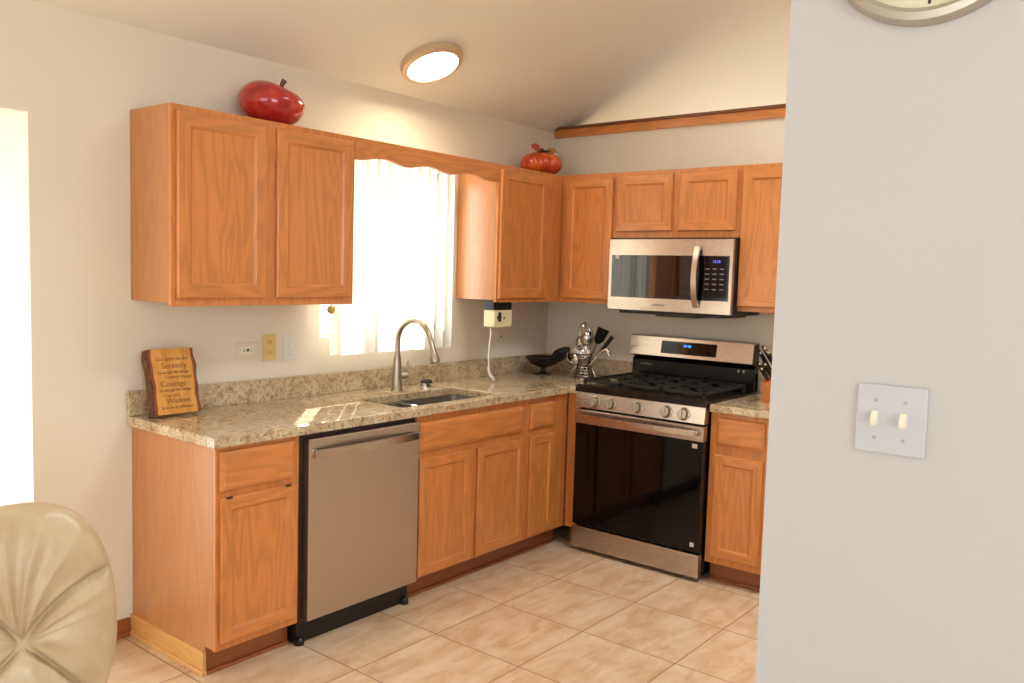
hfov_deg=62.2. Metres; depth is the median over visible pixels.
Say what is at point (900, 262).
wall partition
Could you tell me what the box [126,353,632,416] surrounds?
backsplash
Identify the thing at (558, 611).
floor
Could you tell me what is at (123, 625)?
baseboard
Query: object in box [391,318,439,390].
faucet
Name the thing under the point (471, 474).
base cabinet
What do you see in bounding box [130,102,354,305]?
upper cabinet
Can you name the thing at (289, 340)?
wall switch
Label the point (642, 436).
gas range
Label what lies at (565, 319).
wall
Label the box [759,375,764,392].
backsplash
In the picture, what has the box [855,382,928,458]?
double light switch
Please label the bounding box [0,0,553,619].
wall
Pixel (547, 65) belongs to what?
ceiling
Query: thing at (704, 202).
upper cabinet
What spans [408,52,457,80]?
diffuser
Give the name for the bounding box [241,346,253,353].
socket
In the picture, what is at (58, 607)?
dining chair
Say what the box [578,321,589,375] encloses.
whisk
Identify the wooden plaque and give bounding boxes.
[141,348,201,416]
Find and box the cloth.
[550,346,569,361]
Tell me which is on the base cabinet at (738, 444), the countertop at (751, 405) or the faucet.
the countertop at (751, 405)
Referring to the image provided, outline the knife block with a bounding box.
[761,371,771,402]
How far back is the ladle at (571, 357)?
5.18 m
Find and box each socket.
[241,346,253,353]
[267,339,272,345]
[267,349,272,355]
[497,334,504,338]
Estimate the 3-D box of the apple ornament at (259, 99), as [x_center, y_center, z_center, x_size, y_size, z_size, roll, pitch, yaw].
[-1.040,-1.032,3.670,0.286,0.210,0.288,5,6,39]
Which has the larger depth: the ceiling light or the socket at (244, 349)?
the ceiling light
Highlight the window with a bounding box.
[320,162,437,335]
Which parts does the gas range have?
knob, knob, storage drawer, knob, handle, oven door, door rail, control panel, knob, knob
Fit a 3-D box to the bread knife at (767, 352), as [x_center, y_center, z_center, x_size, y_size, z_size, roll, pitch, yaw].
[1.347,0.110,4.364,0.102,0.133,0.030,1,5,-14]
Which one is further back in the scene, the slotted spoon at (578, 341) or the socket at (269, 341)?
the slotted spoon at (578, 341)
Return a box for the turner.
[583,326,608,374]
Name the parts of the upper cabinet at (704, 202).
door panel, door, door panel, door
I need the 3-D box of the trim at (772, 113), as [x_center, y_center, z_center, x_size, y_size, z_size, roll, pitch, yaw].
[2.787,-1.112,3.514,6.430,0.052,0.016,5,6,39]
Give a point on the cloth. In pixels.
(559, 354)
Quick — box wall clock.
[847,0,992,26]
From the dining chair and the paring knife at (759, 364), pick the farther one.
the paring knife at (759, 364)
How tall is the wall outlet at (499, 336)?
0.072 m
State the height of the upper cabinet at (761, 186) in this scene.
0.762 m
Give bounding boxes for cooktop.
[575,380,751,407]
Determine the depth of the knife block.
4.34 m
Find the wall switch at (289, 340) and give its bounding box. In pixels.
[283,334,295,359]
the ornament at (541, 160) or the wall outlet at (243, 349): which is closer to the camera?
the wall outlet at (243, 349)
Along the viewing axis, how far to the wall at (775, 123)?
4.99 m
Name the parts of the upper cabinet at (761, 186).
door panel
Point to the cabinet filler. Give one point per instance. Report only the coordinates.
(572, 406)
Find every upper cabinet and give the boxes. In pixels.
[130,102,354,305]
[456,164,563,301]
[559,173,616,303]
[614,165,742,237]
[737,163,782,312]
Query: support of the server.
in the utensil holder
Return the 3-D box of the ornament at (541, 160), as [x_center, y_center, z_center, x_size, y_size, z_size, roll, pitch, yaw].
[0.178,-1.103,5.150,0.248,0.188,0.248,-1,5,-29]
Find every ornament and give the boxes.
[237,79,304,124]
[520,143,561,173]
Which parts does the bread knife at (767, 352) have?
handle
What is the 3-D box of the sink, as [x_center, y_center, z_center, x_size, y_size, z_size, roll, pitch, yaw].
[-0.411,0.407,4.230,0.363,0.191,0.718,5,6,39]
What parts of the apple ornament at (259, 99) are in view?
stem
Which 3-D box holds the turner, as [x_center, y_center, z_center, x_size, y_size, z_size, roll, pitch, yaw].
[0.492,0.064,5.083,0.177,0.315,0.039,5,5,33]
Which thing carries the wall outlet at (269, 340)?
attached to the wall at (73, 336)
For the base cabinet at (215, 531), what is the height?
0.875 m
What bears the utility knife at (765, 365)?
in the knife block
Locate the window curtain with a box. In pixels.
[327,159,454,354]
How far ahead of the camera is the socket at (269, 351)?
3.94 m
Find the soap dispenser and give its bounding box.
[420,379,432,387]
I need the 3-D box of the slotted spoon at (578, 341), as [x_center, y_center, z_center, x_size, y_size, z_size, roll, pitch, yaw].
[0.431,0.090,5.168,0.092,0.244,0.038,4,5,27]
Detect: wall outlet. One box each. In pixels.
[236,342,257,358]
[262,334,275,360]
[494,330,506,342]
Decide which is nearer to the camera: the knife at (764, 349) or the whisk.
the knife at (764, 349)
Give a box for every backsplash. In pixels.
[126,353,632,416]
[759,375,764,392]
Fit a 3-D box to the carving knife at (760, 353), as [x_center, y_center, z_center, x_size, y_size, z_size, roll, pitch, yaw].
[1.316,0.107,4.398,0.095,0.124,0.030,1,5,-14]
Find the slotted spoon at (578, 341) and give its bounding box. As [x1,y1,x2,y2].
[576,336,587,375]
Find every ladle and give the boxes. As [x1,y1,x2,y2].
[567,349,586,375]
[574,344,589,368]
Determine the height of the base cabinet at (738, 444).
0.875 m
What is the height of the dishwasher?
0.872 m
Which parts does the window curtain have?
pull cord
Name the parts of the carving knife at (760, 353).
handle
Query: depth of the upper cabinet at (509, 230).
4.83 m
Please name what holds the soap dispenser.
on the countertop at (234, 413)
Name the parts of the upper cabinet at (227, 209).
door, door panel, door, door panel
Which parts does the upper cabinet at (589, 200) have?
door panel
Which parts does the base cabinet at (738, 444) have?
door panel, door, drawer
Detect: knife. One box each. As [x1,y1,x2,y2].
[757,362,768,376]
[758,350,771,370]
[759,367,768,381]
[762,346,771,364]
[762,362,770,376]
[765,350,771,362]
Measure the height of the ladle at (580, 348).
0.202 m
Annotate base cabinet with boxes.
[130,427,298,676]
[407,400,526,597]
[513,393,567,555]
[704,412,768,591]
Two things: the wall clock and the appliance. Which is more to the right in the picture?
the wall clock
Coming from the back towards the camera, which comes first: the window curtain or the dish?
the dish
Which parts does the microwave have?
door glass, handle, control panel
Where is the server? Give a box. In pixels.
[580,348,610,376]
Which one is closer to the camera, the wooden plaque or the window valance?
the wooden plaque
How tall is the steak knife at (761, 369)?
0.091 m
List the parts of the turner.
handle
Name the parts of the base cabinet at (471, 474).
door, door panel, drawer, door, door panel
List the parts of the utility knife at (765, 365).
handle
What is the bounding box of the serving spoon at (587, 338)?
[581,331,592,375]
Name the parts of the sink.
bowl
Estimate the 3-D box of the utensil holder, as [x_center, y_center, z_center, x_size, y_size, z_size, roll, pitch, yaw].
[0.429,0.148,5.127,0.164,0.153,0.151,1,5,-4]
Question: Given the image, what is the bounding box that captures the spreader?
[583,336,613,375]
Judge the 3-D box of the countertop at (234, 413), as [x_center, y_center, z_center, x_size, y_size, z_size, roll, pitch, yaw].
[-0.395,0.233,4.324,0.695,0.140,2.854,5,6,39]
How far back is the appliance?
4.81 m
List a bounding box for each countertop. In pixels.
[126,353,632,448]
[709,375,769,418]
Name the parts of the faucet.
lever, spout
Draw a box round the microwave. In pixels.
[607,237,758,318]
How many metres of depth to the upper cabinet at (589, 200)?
5.03 m
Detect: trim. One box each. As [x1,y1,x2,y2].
[555,107,785,138]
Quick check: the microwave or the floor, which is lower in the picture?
the floor
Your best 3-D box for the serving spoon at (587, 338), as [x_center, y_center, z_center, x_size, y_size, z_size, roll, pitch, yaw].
[0.444,0.077,5.104,0.068,0.280,0.039,4,5,31]
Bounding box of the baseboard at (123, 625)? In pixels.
[117,617,130,639]
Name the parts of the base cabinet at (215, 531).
baseboard, frame, drawer, door, door panel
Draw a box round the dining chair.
[0,502,116,682]
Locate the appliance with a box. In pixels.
[484,300,511,380]
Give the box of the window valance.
[355,137,498,181]
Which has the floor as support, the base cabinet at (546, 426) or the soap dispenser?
the base cabinet at (546, 426)
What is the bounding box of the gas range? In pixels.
[571,333,759,578]
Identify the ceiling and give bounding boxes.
[30,0,791,132]
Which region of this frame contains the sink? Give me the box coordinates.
[382,394,474,407]
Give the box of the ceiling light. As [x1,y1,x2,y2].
[400,42,462,83]
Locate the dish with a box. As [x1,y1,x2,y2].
[525,355,557,374]
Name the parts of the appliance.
cord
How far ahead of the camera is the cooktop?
4.53 m
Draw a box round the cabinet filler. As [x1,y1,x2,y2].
[564,393,580,540]
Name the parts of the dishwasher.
toe panel, handle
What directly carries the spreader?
in the utensil holder
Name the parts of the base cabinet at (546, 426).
door, door panel, drawer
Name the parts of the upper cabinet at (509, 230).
door, door panel, frame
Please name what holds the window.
in the wall at (73, 336)
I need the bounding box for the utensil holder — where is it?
[568,353,595,379]
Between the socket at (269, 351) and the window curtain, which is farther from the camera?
the window curtain
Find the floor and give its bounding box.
[107,508,759,682]
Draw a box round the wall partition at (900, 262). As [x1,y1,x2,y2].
[755,0,1023,682]
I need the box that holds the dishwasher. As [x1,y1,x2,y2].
[287,417,421,645]
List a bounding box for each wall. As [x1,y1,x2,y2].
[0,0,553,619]
[547,128,784,507]
[553,117,784,147]

